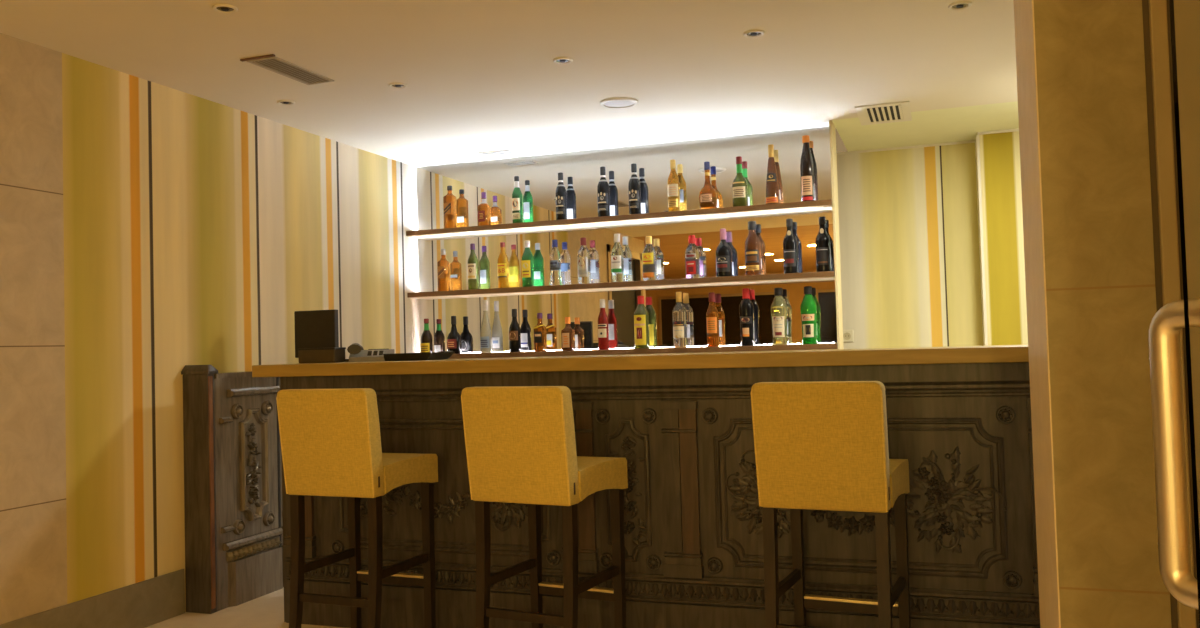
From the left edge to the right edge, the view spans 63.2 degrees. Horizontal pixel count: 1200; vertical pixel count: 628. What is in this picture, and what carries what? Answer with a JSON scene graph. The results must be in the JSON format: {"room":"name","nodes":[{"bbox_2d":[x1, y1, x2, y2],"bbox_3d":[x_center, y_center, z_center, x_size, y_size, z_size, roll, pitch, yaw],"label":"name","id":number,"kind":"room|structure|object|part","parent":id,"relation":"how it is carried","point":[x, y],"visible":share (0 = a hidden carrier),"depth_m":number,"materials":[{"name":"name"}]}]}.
{"room":"bar","nodes":[
{"label":"bar","id":0,"kind":"room"},
{"bbox_2d":[0,33,420,624],"bbox_3d":[-1.949,0.166,4.627,0.120,2.406,6.550,-2,-2,19],"label":"wall","id":1,"kind":"structure","parent":0,"point":[149,230],"depth_m":4.25,"materials":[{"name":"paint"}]},
{"bbox_2d":[0,569,184,627],"bbox_3d":[-2.181,1.243,3.639,0.012,0.200,1.720,-2,-2,19],"label":"baseboard","id":2,"kind":"structure","parent":1,"relation":"attached to","point":[146,603],"depth_m":4.12,"materials":[{"name":"wood"}]},
{"bbox_2d":[181,365,283,613],"bbox_3d":[-1.607,0.811,5.077,0.174,1.127,1.346,-2,-2,19],"label":"bar gate","id":3,"kind":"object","parent":1,"relation":"attached to","point":[233,462],"depth_m":4.56,"materials":[{"name":"brown wood"}]},
{"bbox_3d":[-1.829,0.797,4.477,0.154,1.127,0.066,-2,-2,19],"label":"post","id":4,"kind":"part","parent":3,"relation":"part of","materials":[{"name":"brown wood"}]},
{"bbox_3d":[-1.739,0.494,4.541,0.029,0.026,0.064,-2,-2,19],"label":"cut moulding","id":5,"kind":"part","parent":3,"relation":"part of","materials":[{"name":"brown wood"}]},
{"bbox_3d":[-1.725,0.998,4.524,0.029,0.026,0.064,-2,-2,19],"label":"cut moulding","id":6,"kind":"part","parent":3,"relation":"part of","materials":[{"name":"brown wood"}]},
{"bbox_3d":[-1.546,0.345,5.098,0.037,0.113,1.288,-2,-2,19],"label":"cornice","id":7,"kind":"part","parent":3,"relation":"part of","materials":[{"name":"brown wood"}]},
{"bbox_3d":[-1.519,1.090,5.091,0.037,0.034,1.250,-2,-2,19],"label":"moulding","id":8,"kind":"part","parent":3,"relation":"part of","materials":[{"name":"brown wood"}]},
{"bbox_3d":[-1.669,0.725,4.719,0.028,0.536,0.188,-2,-2,19],"label":"panel moulding","id":9,"kind":"part","parent":3,"relation":"part of","materials":[{"name":"brown wood"}]},
{"bbox_2d":[145,587,344,627],"bbox_3d":[-1.484,1.282,0.914,8.900,0.100,13.200,-2,-2,19],"label":"floor","id":10,"kind":"structure","parent":0,"point":[266,611],"depth_m":4.34,"materials":[{"name":"beige tile"}]},
{"bbox_2d":[276,388,437,627],"bbox_3d":[-0.926,0.797,3.783,0.407,1.031,0.473,-2,-2,22],"label":"bar stool","id":11,"kind":"object","parent":10,"relation":"on","point":[330,439],"visible":1,"depth_m":3.63,"materials":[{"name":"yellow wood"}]},
{"bbox_3d":[-1.150,0.995,3.680,0.037,0.640,0.081,-2,-2,22],"label":"leg","id":12,"kind":"part","parent":11,"relation":"part of","materials":[{"name":"brown wood"}]},
{"bbox_3d":[-1.002,0.477,3.631,0.405,0.399,0.122,-2,-2,22],"label":"backrest","id":13,"kind":"part","parent":11,"relation":"part of","materials":[{"name":"yellow fabric"}]},
{"bbox_3d":[-1.010,0.998,4.024,0.037,0.650,0.037,-2,-2,22],"label":"leg","id":14,"kind":"part","parent":11,"relation":"part of","materials":[{"name":"brown wood"}]},
{"bbox_3d":[-0.825,0.982,3.546,0.037,0.640,0.081,-2,-2,22],"label":"leg","id":15,"kind":"part","parent":11,"relation":"part of","materials":[{"name":"brown wood"}]},
{"bbox_3d":[-0.844,1.053,3.954,0.320,0.010,0.031,-2,-2,22],"label":"brass plate","id":16,"kind":"part","parent":11,"relation":"part of","materials":[{"name":"gold metal"}]},
{"bbox_3d":[-0.843,1.074,3.954,0.322,0.032,0.024,-2,-2,22],"label":"foot rail","id":17,"kind":"part","parent":11,"relation":"part of","materials":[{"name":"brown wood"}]},
{"bbox_3d":[-0.910,0.621,3.840,0.407,0.118,0.360,-2,-2,22],"label":"seat","id":18,"kind":"part","parent":11,"relation":"part of","materials":[{"name":"yellow fabric"}]},
{"bbox_3d":[-0.682,0.984,3.888,0.037,0.650,0.037,-2,-2,22],"label":"leg","id":19,"kind":"part","parent":11,"relation":"part of","materials":[{"name":"brown wood"}]},
{"bbox_2d":[461,386,627,627],"bbox_3d":[-0.183,0.766,3.484,0.407,1.031,0.473,-3,-2,27],"label":"bar stool","id":20,"kind":"object","parent":10,"relation":"on","point":[520,443],"visible":1,"depth_m":3.33,"materials":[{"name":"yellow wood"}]},
{"bbox_3d":[-0.415,0.965,3.402,0.037,0.640,0.081,-3,-2,27],"label":"leg","id":21,"kind":"part","parent":20,"relation":"part of","materials":[{"name":"brown wood"}]},
{"bbox_3d":[-0.273,0.447,3.340,0.405,0.399,0.122,-3,-2,27],"label":"backrest","id":22,"kind":"part","parent":20,"relation":"part of","materials":[{"name":"yellow fabric"}]},
{"bbox_3d":[-0.246,0.967,3.732,0.037,0.650,0.037,-3,-2,27],"label":"leg","id":23,"kind":"part","parent":20,"relation":"part of","materials":[{"name":"brown wood"}]},
{"bbox_3d":[-0.103,0.951,3.240,0.037,0.640,0.081,-3,-2,27],"label":"leg","id":24,"kind":"part","parent":20,"relation":"part of","materials":[{"name":"brown wood"}]},
{"bbox_3d":[-0.086,1.022,3.648,0.320,0.010,0.031,-3,-2,27],"label":"brass plate","id":25,"kind":"part","parent":20,"relation":"part of","materials":[{"name":"gold metal"}]},
{"bbox_3d":[-0.085,1.042,3.648,0.322,0.032,0.024,-3,-2,27],"label":"foot rail","id":26,"kind":"part","parent":20,"relation":"part of","materials":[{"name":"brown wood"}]},
{"bbox_3d":[-0.163,0.589,3.539,0.407,0.118,0.360,-3,-2,27],"label":"seat","id":27,"kind":"part","parent":20,"relation":"part of","materials":[{"name":"yellow fabric"}]},
{"bbox_3d":[0.070,0.952,3.568,0.037,0.650,0.037,-3,-2,27],"label":"leg","id":28,"kind":"part","parent":20,"relation":"part of","materials":[{"name":"brown wood"}]},
{"bbox_2d":[280,362,1039,627],"bbox_3d":[0.358,0.746,3.885,3.554,1.068,0.480,-2,-2,19],"label":"bar counter","id":29,"kind":"object","parent":10,"relation":"on","point":[693,520],"depth_m":3.65,"materials":[{"name":"brown wood"}]},
{"bbox_3d":[-1.367,0.808,4.288,0.028,1.068,0.056,-2,-2,19],"label":"corner post","id":30,"kind":"part","parent":29,"relation":"part of","materials":[{"name":"brown wood"}]},
{"bbox_3d":[-0.660,0.706,4.013,0.974,0.545,0.014,-2,-2,19],"label":"panel moulding","id":31,"kind":"part","parent":29,"relation":"part of","materials":[{"name":"brown wood"}]},
{"bbox_3d":[0.107,0.675,3.745,0.176,0.545,0.014,-2,-2,19],"label":"panel moulding","id":32,"kind":"part","parent":29,"relation":"part of","materials":[{"name":"brown wood"}]},
{"bbox_2d":[252,345,1028,376],"bbox_3d":[0.305,0.189,3.963,3.653,0.052,0.632,-2,-2,19],"label":"countertop","id":33,"kind":"structure","parent":29,"relation":"on","point":[990,353],"depth_m":3.67,"materials":[{"name":"brown wood"}]},
{"bbox_2d":[294,309,338,357],"bbox_3d":[-1.351,0.110,4.739,0.232,0.252,0.116,-2,-2,19],"label":"screen","id":34,"kind":"object","parent":33,"relation":"on","point":[313,328],"visible":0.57,"depth_m":4.68,"materials":[{"name":"black plastic"}]},
{"bbox_2d":[298,347,345,362],"bbox_3d":[-1.301,0.193,4.569,0.202,0.071,0.092,-2,-2,19],"label":"receipt printer","id":35,"kind":"object","parent":33,"relation":"on","point":[326,354],"visible":0.92,"depth_m":4.53,"materials":[{"name":"brown plastic"}]},
{"bbox_3d":[-1.302,0.164,4.570,0.202,0.010,0.092,-2,-2,19],"label":"lid","id":36,"kind":"part","parent":35,"relation":"part of","materials":[{"name":"black plastic"}]},
{"bbox_2d":[344,343,394,361],"bbox_3d":[-1.079,0.178,4.558,0.229,0.088,0.190,-1,-2,-11],"label":"desk phone","id":37,"kind":"object","parent":33,"relation":"on","point":[357,353],"visible":1,"depth_m":4.48,"materials":[{"name":"grey plastic"}]},
{"bbox_2d":[383,351,454,360],"bbox_3d":[-0.813,0.192,4.478,0.279,0.039,0.224,-2,-2,19],"label":"serving tray","id":38,"kind":"object","parent":33,"relation":"on","point":[441,355],"visible":0.97,"depth_m":4.39,"materials":[{"name":"black plastic"}]},
{"bbox_3d":[-0.697,0.175,4.437,0.032,0.014,0.109,-2,-2,19],"label":"handle","id":39,"kind":"part","parent":38,"relation":"part of","materials":[{"name":"black plastic"}]},
{"bbox_3d":[0.277,0.265,3.691,3.532,0.115,0.023,-2,-2,19],"label":"cornice","id":40,"kind":"part","parent":29,"relation":"part of","materials":[{"name":"brown wood"}]},
{"bbox_3d":[0.301,1.035,3.664,3.526,0.100,0.023,-2,-2,19],"label":"moulding","id":41,"kind":"part","parent":29,"relation":"part of","materials":[{"name":"brown wood"}]},
{"bbox_3d":[0.900,0.643,3.468,1.001,0.545,0.014,-2,-2,19],"label":"panel moulding","id":42,"kind":"part","parent":29,"relation":"part of","materials":[{"name":"brown wood"}]},
{"bbox_2d":[751,381,910,627],"bbox_3d":[0.772,0.729,3.191,0.407,1.031,0.473,-3,-2,25],"label":"bar stool","id":43,"kind":"object","parent":10,"relation":"on","point":[819,445],"visible":1,"depth_m":3.03,"materials":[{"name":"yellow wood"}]},
{"bbox_3d":[0.542,0.928,3.100,0.037,0.640,0.081,-3,-2,25],"label":"leg","id":44,"kind":"part","parent":43,"relation":"part of","materials":[{"name":"brown wood"}]},
{"bbox_3d":[0.700,0.930,3.436,0.037,0.650,0.037,-3,-2,25],"label":"leg","id":45,"kind":"part","parent":43,"relation":"part of","materials":[{"name":"brown wood"}]},
{"bbox_3d":[0.688,0.410,3.043,0.405,0.399,0.122,-3,-2,25],"label":"backrest","id":46,"kind":"part","parent":43,"relation":"part of","materials":[{"name":"yellow fabric"}]},
{"bbox_3d":[0.864,1.006,3.358,0.322,0.032,0.024,-3,-2,25],"label":"foot rail","id":47,"kind":"part","parent":43,"relation":"part of","materials":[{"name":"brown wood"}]},
{"bbox_3d":[0.863,0.985,3.358,0.320,0.010,0.031,-3,-2,25],"label":"brass plate","id":48,"kind":"part","parent":43,"relation":"part of","materials":[{"name":"gold metal"}]},
{"bbox_3d":[0.860,0.914,2.949,0.037,0.640,0.081,-3,-2,25],"label":"leg","id":49,"kind":"part","parent":43,"relation":"part of","materials":[{"name":"brown wood"}]},
{"bbox_3d":[0.791,0.552,3.246,0.407,0.118,0.360,-3,-2,25],"label":"seat","id":50,"kind":"part","parent":43,"relation":"part of","materials":[{"name":"yellow fabric"}]},
{"bbox_3d":[1.021,0.916,3.283,0.037,0.650,0.037,-3,-2,25],"label":"leg","id":51,"kind":"part","parent":43,"relation":"part of","materials":[{"name":"brown wood"}]},
{"bbox_2d":[1149,0,1199,627],"bbox_3d":[1.090,0.111,1.281,0.854,2.120,0.109,-1,-2,-13],"label":"door","id":52,"kind":"structure","parent":10,"relation":"on","point":[1166,325],"depth_m":1.18,"materials":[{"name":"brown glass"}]},
{"bbox_3d":[0.726,0.171,1.196,0.034,0.378,0.102,-1,-2,-17],"label":"handle","id":53,"kind":"part","parent":52,"relation":"part of","materials":[{"name":"metal"}]},
{"bbox_3d":[1.096,0.100,1.255,0.855,2.100,0.006,-1,-2,-17],"label":"glass","id":54,"kind":"part","parent":52,"relation":"part of","materials":[{"name":"brown"}]},
{"bbox_2d":[0,0,1018,166],"bbox_3d":[-1.556,-1.231,0.998,8.900,0.120,13.200,-2,-2,19],"label":"ceiling","id":55,"kind":"structure","parent":0,"point":[479,76],"depth_m":4.28,"materials":[{"name":"paint"}]},
{"bbox_2d":[212,4,237,13],"bbox_3d":[-1.340,-1.090,3.490,0.086,0.007,0.086,-2,-2,19],"label":"recessed light","id":56,"kind":"object","parent":55,"relation":"in","point":[221,8],"visible":1,"depth_m":3.48,"materials":[{"name":"white metal"}]},
{"bbox_2d":[277,100,294,104],"bbox_3d":[-1.546,-1.040,4.807,0.086,0.007,0.086,-2,-2,19],"label":"recessed light","id":57,"kind":"object","parent":55,"relation":"in","point":[281,102],"visible":1,"depth_m":4.80,"materials":[{"name":"white metal"}]},
{"bbox_2d":[240,54,333,84],"bbox_3d":[-1.354,-1.064,4.270,0.170,0.007,0.438,-2,-2,20],"label":"ceiling vent","id":58,"kind":"object","parent":55,"relation":"in","point":[270,62],"visible":1,"depth_m":4.25,"materials":[{"name":"beige metal"}]},
{"bbox_2d":[389,83,406,88],"bbox_3d":[-0.944,-1.066,4.558,0.086,0.007,0.086,-2,-2,19],"label":"recessed light","id":59,"kind":"object","parent":55,"relation":"in","point":[392,85],"visible":1,"depth_m":4.55,"materials":[{"name":"white metal"}]},
{"bbox_2d":[478,150,514,155],"bbox_3d":[-0.655,-1.020,6.189,0.212,0.005,0.106,-2,-2,19],"label":"ceiling light","id":60,"kind":"object","parent":55,"relation":"in","point":[501,152],"visible":1,"depth_m":6.18,"materials":[{"name":"white ceramic"}]},
{"bbox_2d":[553,57,572,63],"bbox_3d":[-0.161,-1.099,4.236,0.086,0.007,0.086,-2,-2,19],"label":"recessed light","id":61,"kind":"object","parent":55,"relation":"in","point":[561,60],"visible":1,"depth_m":4.23,"materials":[{"name":"white metal"}]},
{"bbox_2d":[600,97,637,108],"bbox_3d":[0.097,-1.078,4.992,0.196,0.012,0.196,-2,-2,19],"label":"ceiling speaker","id":62,"kind":"object","parent":55,"relation":"attached to","point":[616,102],"visible":1,"depth_m":4.97,"materials":[{"name":"white plastic"}]},
{"bbox_2d":[604,100,633,106],"bbox_3d":[0.097,-1.075,4.992,0.158,0.005,0.158,-2,-2,19],"label":"grille","id":63,"kind":"object","parent":62,"relation":"attached to","point":[607,103],"depth_m":4.98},
{"bbox_2d":[743,30,764,37],"bbox_3d":[0.622,-1.131,3.940,0.086,0.007,0.086,-2,-2,19],"label":"recessed light","id":64,"kind":"object","parent":55,"relation":"in","point":[751,33],"visible":1,"depth_m":3.94,"materials":[{"name":"white metal"}]},
{"bbox_2d":[855,101,911,125],"bbox_3d":[1.575,-1.109,5.410,0.280,0.006,0.470,-2,-2,19],"label":"ceiling vent","id":65,"kind":"object","parent":55,"relation":"in","point":[896,111],"visible":1,"depth_m":5.39,"materials":[{"name":"white metal"}]},
{"bbox_2d":[948,1,971,9],"bbox_3d":[1.357,-1.160,3.677,0.086,0.007,0.086,-2,-2,19],"label":"recessed light","id":66,"kind":"object","parent":55,"relation":"in","point":[961,5],"visible":1,"depth_m":3.67,"materials":[{"name":"white metal"}]},
{"bbox_2d":[837,131,1027,348],"bbox_3d":[1.823,0.115,6.311,5.890,2.406,0.320,-2,-2,19],"label":"wall","id":67,"kind":"structure","parent":0,"point":[909,233],"depth_m":6.30,"materials":[{"name":"paint"}]},
{"bbox_2d":[843,330,853,341],"bbox_3d":[1.636,0.146,6.460,0.080,0.080,0.012,-2,-2,19],"label":"wall socket","id":68,"kind":"object","parent":67,"relation":"attached to","point":[847,334],"visible":0.88,"depth_m":6.45,"materials":[{"name":"beige plastic"}]},
{"bbox_2d":[837,129,1018,345],"bbox_3d":[2.389,0.091,6.067,1.900,2.406,0.258,-2,-2,19],"label":"trim","id":69,"kind":"structure","parent":67,"relation":"attached to","point":[976,141],"depth_m":5.99,"materials":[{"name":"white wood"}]},
{"bbox_2d":[1033,0,1171,627],"bbox_3d":[1.091,-0.002,2.196,0.199,2.406,0.465,-2,-2,19],"label":"wall","id":70,"kind":"structure","parent":0,"point":[1095,162],"depth_m":1.98,"materials":[{"name":"stone"}]},
{"bbox_2d":[1013,0,1060,627],"bbox_3d":[0.997,0.002,2.231,0.003,2.406,0.464,-2,-2,19],"label":"door frame","id":71,"kind":"structure","parent":70,"relation":"attached to","point":[1034,256],"depth_m":2.19,"materials":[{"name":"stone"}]},
{"bbox_2d":[1142,0,1198,627],"bbox_3d":[2.209,-0.047,1.797,2.175,2.406,0.470,-2,-2,19],"label":"trim","id":72,"kind":"structure","parent":70,"relation":"attached to","point":[1156,13],"depth_m":1.94,"materials":[{"name":"brown wood"}]},
{"bbox_3d":[0.099,0.158,6.133,2.750,2.406,0.042,-2,-2,19],"label":"wall","id":73,"kind":"structure","parent":0,"visible":0},
{"bbox_2d":[417,127,836,352],"bbox_3d":[0.090,0.148,6.109,2.746,2.384,0.006,-2,-2,19],"label":"wall mirror","id":74,"kind":"object","parent":73,"relation":"attached to","point":[538,175],"visible":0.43,"depth_m":6.10,"materials":[{"name":"clear glass"}]},
{"bbox_2d":[406,199,831,237],"bbox_3d":[0.042,-0.579,6.055,2.746,0.034,0.156,-2,-2,19],"label":"shelf","id":75,"kind":"object","parent":74,"relation":"attached to","point":[818,204],"visible":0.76,"depth_m":5.96,"materials":[{"name":"brown wood"}]},
{"bbox_2d":[443,186,456,227],"bbox_3d":[-0.985,-0.699,6.412,0.072,0.287,0.074,-2,-2,22],"label":"bottle","id":76,"kind":"object","parent":75,"relation":"on","point":[449,200],"visible":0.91,"depth_m":6.38,"materials":[{"name":"orange glass"}]},
{"bbox_2d":[477,192,490,225],"bbox_3d":[-0.753,-0.678,6.330,0.072,0.225,0.074,-2,-2,22],"label":"bottle","id":77,"kind":"object","parent":75,"relation":"on","point":[483,210],"visible":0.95,"depth_m":6.30,"materials":[{"name":"orange glass"}]},
{"bbox_2d":[512,176,522,222],"bbox_3d":[-0.530,-0.729,6.254,0.066,0.309,0.068,-2,-2,23],"label":"bottle","id":78,"kind":"object","parent":75,"relation":"on","point":[517,207],"visible":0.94,"depth_m":6.23,"materials":[{"name":"green glass"}]},
{"bbox_2d":[556,172,566,219],"bbox_3d":[-0.246,-0.738,6.154,0.069,0.306,0.071,-2,-2,22],"label":"bottle","id":79,"kind":"object","parent":75,"relation":"on","point":[561,197],"visible":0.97,"depth_m":6.12,"materials":[{"name":"black glass"}]},
{"bbox_2d":[597,166,609,216],"bbox_3d":[0.021,-0.756,6.061,0.075,0.319,0.077,-2,-2,22],"label":"bottle","id":80,"kind":"object","parent":75,"relation":"on","point":[603,196],"visible":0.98,"depth_m":6.03,"materials":[{"name":"black glass"}]},
{"bbox_2d":[628,163,640,213],"bbox_3d":[0.212,-0.764,5.994,0.074,0.320,0.076,-2,-2,22],"label":"bottle","id":81,"kind":"object","parent":75,"relation":"on","point":[634,191],"visible":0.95,"depth_m":5.96,"materials":[{"name":"black glass"}]},
{"bbox_2d":[668,159,679,211],"bbox_3d":[0.446,-0.774,5.912,0.072,0.322,0.074,-2,-2,22],"label":"bottle","id":82,"kind":"object","parent":75,"relation":"on","point":[673,179],"visible":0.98,"depth_m":5.88,"materials":[{"name":"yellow glass"}]},
{"bbox_2d":[699,161,716,208],"bbox_3d":[0.644,-0.766,5.843,0.108,0.291,0.110,-2,-2,22],"label":"bottle","id":83,"kind":"object","parent":75,"relation":"on","point":[707,195],"visible":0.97,"depth_m":5.80,"materials":[{"name":"orange glass"}]},
{"bbox_2d":[732,156,747,206],"bbox_3d":[0.827,-0.780,5.779,0.089,0.304,0.091,-2,-2,22],"label":"bottle","id":84,"kind":"object","parent":75,"relation":"on","point":[739,185],"visible":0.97,"depth_m":5.74,"materials":[{"name":"green glass"}]},
{"bbox_3d":[0.828,-0.760,5.779,0.089,0.263,0.089,-2,-2,22],"label":"glass","id":85,"kind":"part","parent":84,"relation":"part of","materials":[{"name":"green glass"}]},
{"bbox_2d":[765,144,779,203],"bbox_3d":[1.006,-0.814,5.717,0.086,0.357,0.087,-2,-2,22],"label":"bottle","id":86,"kind":"object","parent":75,"relation":"on","point":[772,188],"visible":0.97,"depth_m":5.69,"materials":[{"name":"brown glass"}]},
{"bbox_2d":[800,135,814,201],"bbox_3d":[1.198,-0.838,5.650,0.076,0.390,0.078,-2,-2,22],"label":"bottle","id":87,"kind":"object","parent":75,"relation":"on","point":[806,163],"visible":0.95,"depth_m":5.62,"materials":[{"name":"brown glass"}]},
{"bbox_2d":[407,271,834,298],"bbox_3d":[0.053,-0.173,6.042,2.746,0.034,0.156,-2,-2,19],"label":"shelf","id":88,"kind":"object","parent":74,"relation":"attached to","point":[825,274],"visible":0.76,"depth_m":5.93,"materials":[{"name":"brown wood"}]},
{"bbox_2d":[437,249,449,290],"bbox_3d":[-1.028,-0.288,6.418,0.066,0.281,0.068,-2,-2,22],"label":"bottle","id":89,"kind":"object","parent":88,"relation":"on","point":[443,265],"visible":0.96,"depth_m":6.39,"materials":[{"name":"orange glass"}]},
{"bbox_2d":[467,243,478,289],"bbox_3d":[-0.826,-0.307,6.347,0.070,0.303,0.072,-2,-2,22],"label":"bottle","id":90,"kind":"object","parent":88,"relation":"on","point":[473,269],"visible":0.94,"depth_m":6.32,"materials":[{"name":"green glass"}]},
{"bbox_2d":[497,242,508,287],"bbox_3d":[-0.623,-0.312,6.276,0.072,0.298,0.074,-2,-2,23],"label":"bottle","id":91,"kind":"object","parent":88,"relation":"on","point":[503,262],"visible":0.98,"depth_m":6.25,"materials":[{"name":"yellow glass"}]},
{"bbox_2d":[522,240,533,286],"bbox_3d":[-0.460,-0.319,6.219,0.072,0.298,0.074,-2,-2,22],"label":"bottle","id":92,"kind":"object","parent":88,"relation":"on","point":[527,257],"visible":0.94,"depth_m":6.19,"materials":[{"name":"green glass"}]},
{"bbox_2d":[550,240,561,284],"bbox_3d":[-0.282,-0.323,6.157,0.080,0.292,0.080,-2,-2,22],"label":"bottle","id":93,"kind":"object","parent":88,"relation":"on","point":[555,257],"visible":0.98,"depth_m":6.13,"materials":[{"name":"clear glass"}]},
{"bbox_2d":[577,238,590,283],"bbox_3d":[-0.101,-0.330,6.094,0.080,0.292,0.082,-2,-2,23],"label":"bottle","id":94,"kind":"object","parent":88,"relation":"on","point":[583,256],"visible":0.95,"depth_m":6.06,"materials":[{"name":"clear glass"}]},
{"bbox_2d":[611,234,623,281],"bbox_3d":[0.107,-0.344,6.021,0.077,0.302,0.079,-2,-2,23],"label":"bottle","id":95,"kind":"object","parent":88,"relation":"on","point":[617,256],"visible":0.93,"depth_m":5.99,"materials":[{"name":"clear glass"}]},
{"bbox_2d":[642,236,656,280],"bbox_3d":[0.301,-0.338,5.953,0.082,0.275,0.084,-2,-2,23],"label":"bottle","id":96,"kind":"object","parent":88,"relation":"on","point":[649,262],"visible":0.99,"depth_m":5.92,"materials":[{"name":"clear glass"}]},
{"bbox_2d":[685,235,699,277],"bbox_3d":[0.555,-0.342,5.864,0.084,0.262,0.086,-2,-2,22],"label":"bottle","id":97,"kind":"object","parent":88,"relation":"on","point":[692,255],"visible":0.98,"depth_m":5.83,"materials":[{"name":"clear glass"}]},
{"bbox_2d":[716,229,732,276],"bbox_3d":[0.735,-0.362,5.801,0.096,0.289,0.098,-2,-2,23],"label":"bottle","id":98,"kind":"object","parent":88,"relation":"on","point":[723,250],"visible":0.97,"depth_m":5.76,"materials":[{"name":"black glass"}]},
{"bbox_2d":[745,221,760,274],"bbox_3d":[0.899,-0.385,5.745,0.092,0.322,0.094,-2,-2,22],"label":"bottle","id":99,"kind":"object","parent":88,"relation":"on","point":[752,243],"visible":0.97,"depth_m":5.71,"materials":[{"name":"brown glass"}]},
{"bbox_2d":[783,219,798,272],"bbox_3d":[1.106,-0.393,5.672,0.084,0.321,0.086,-2,-2,23],"label":"bottle","id":100,"kind":"object","parent":88,"relation":"on","point":[790,245],"visible":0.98,"depth_m":5.64,"materials":[{"name":"black glass"}]},
{"bbox_2d":[815,216,830,271],"bbox_3d":[1.282,-0.400,5.611,0.083,0.320,0.085,-2,-2,22],"label":"bottle","id":101,"kind":"object","parent":88,"relation":"on","point":[823,250],"visible":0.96,"depth_m":5.58,"materials":[{"name":"black glass"}]},
{"bbox_2d":[449,343,836,358],"bbox_3d":[0.065,0.234,6.028,2.746,0.039,0.156,-2,-2,19],"label":"shelf","id":102,"kind":"object","parent":74,"relation":"attached to","point":[833,345],"depth_m":5.87,"materials":[{"name":"brown wood"}]},
{"bbox_2d":[421,319,432,352],"bbox_3d":[-1.145,0.149,6.448,0.076,0.237,0.078,-2,-2,22],"label":"bottle","id":103,"kind":"object","parent":102,"relation":"on","point":[426,338],"visible":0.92,"depth_m":6.42,"materials":[{"name":"brown glass"}]},
{"bbox_2d":[447,316,460,353],"bbox_3d":[-0.955,0.136,6.382,0.094,0.247,0.096,-3,-3,42],"label":"bottle","id":104,"kind":"object","parent":102,"relation":"on","point":[454,338],"visible":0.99,"depth_m":6.35,"materials":[{"name":"black glass"}]},
{"bbox_2d":[480,300,491,352],"bbox_3d":[-0.739,0.080,6.308,0.072,0.342,0.074,-2,-2,22],"label":"wine bottle","id":105,"kind":"object","parent":102,"relation":"on","point":[485,334],"visible":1,"depth_m":6.28,"materials":[{"name":"clear glass"}]},
{"bbox_2d":[509,309,520,351],"bbox_3d":[-0.545,0.105,6.239,0.074,0.276,0.076,-2,-2,23],"label":"bottle","id":106,"kind":"object","parent":102,"relation":"on","point":[514,329],"visible":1,"depth_m":6.21,"materials":[{"name":"black glass"}]},
{"bbox_2d":[533,313,546,351],"bbox_3d":[-0.382,0.115,6.182,0.076,0.244,0.080,-2,-2,22],"label":"bottle","id":107,"kind":"object","parent":102,"relation":"on","point":[540,331],"visible":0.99,"depth_m":6.15,"materials":[{"name":"orange glass"}]},
{"bbox_2d":[561,317,574,350],"bbox_3d":[-0.200,0.124,6.118,0.073,0.211,0.075,-2,-2,23],"label":"bottle","id":108,"kind":"object","parent":102,"relation":"on","point":[567,334],"visible":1,"depth_m":6.09,"materials":[{"name":"brown glass"}]},
{"bbox_2d":[598,299,608,349],"bbox_3d":[0.019,0.064,6.042,0.066,0.314,0.068,-2,-2,23],"label":"bottle","id":109,"kind":"object","parent":102,"relation":"on","point":[603,330],"visible":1,"depth_m":6.02,"materials":[{"name":"red glass"}]},
{"bbox_2d":[634,296,649,348],"bbox_3d":[0.254,0.051,5.960,0.088,0.322,0.090,-2,-2,22],"label":"bottle","id":110,"kind":"object","parent":102,"relation":"on","point":[641,315],"visible":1,"depth_m":5.92,"materials":[{"name":"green glass"}]},
{"bbox_3d":[0.088,0.218,6.089,2.714,0.005,0.018,-2,-2,19],"label":"led strip","id":111,"kind":"part","parent":102,"relation":"part of","materials":[{"name":"white plastic"}]},
{"bbox_2d":[673,292,686,347],"bbox_3d":[0.480,0.034,5.881,0.084,0.336,0.086,-2,-2,23],"label":"bottle","id":112,"kind":"object","parent":102,"relation":"on","point":[679,311],"visible":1,"depth_m":5.85,"materials":[{"name":"clear glass"}]},
{"bbox_2d":[706,292,719,346],"bbox_3d":[0.671,0.033,5.815,0.073,0.323,0.075,-2,-2,22],"label":"bottle","id":113,"kind":"object","parent":102,"relation":"on","point":[712,317],"visible":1,"depth_m":5.79,"materials":[{"name":"orange glass"}]},
{"bbox_2d":[739,288,753,345],"bbox_3d":[0.864,0.018,5.748,0.086,0.338,0.086,-2,-2,22],"label":"bottle","id":114,"kind":"object","parent":102,"relation":"on","point":[746,308],"visible":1,"depth_m":5.71,"materials":[{"name":"black glass"}]},
{"bbox_2d":[771,288,787,344],"bbox_3d":[1.044,0.014,5.685,0.098,0.332,0.098,-2,-2,22],"label":"bottle","id":115,"kind":"object","parent":102,"relation":"on","point":[779,311],"visible":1,"depth_m":5.65,"materials":[{"name":"clear glass"}]},
{"bbox_2d":[800,286,816,343],"bbox_3d":[1.204,0.007,5.628,0.094,0.333,0.094,-2,-2,23],"label":"bottle","id":116,"kind":"object","parent":102,"relation":"on","point":[808,307],"visible":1,"depth_m":5.59,"materials":[{"name":"green glass"}]},
{"bbox_2d":[829,120,843,348],"bbox_3d":[1.377,0.104,5.601,0.015,2.406,0.208,-2,-2,19],"label":"trim","id":117,"kind":"structure","parent":73,"relation":"attached to","point":[836,237],"depth_m":5.54,"materials":[{"name":"beige paint"}]}
]}

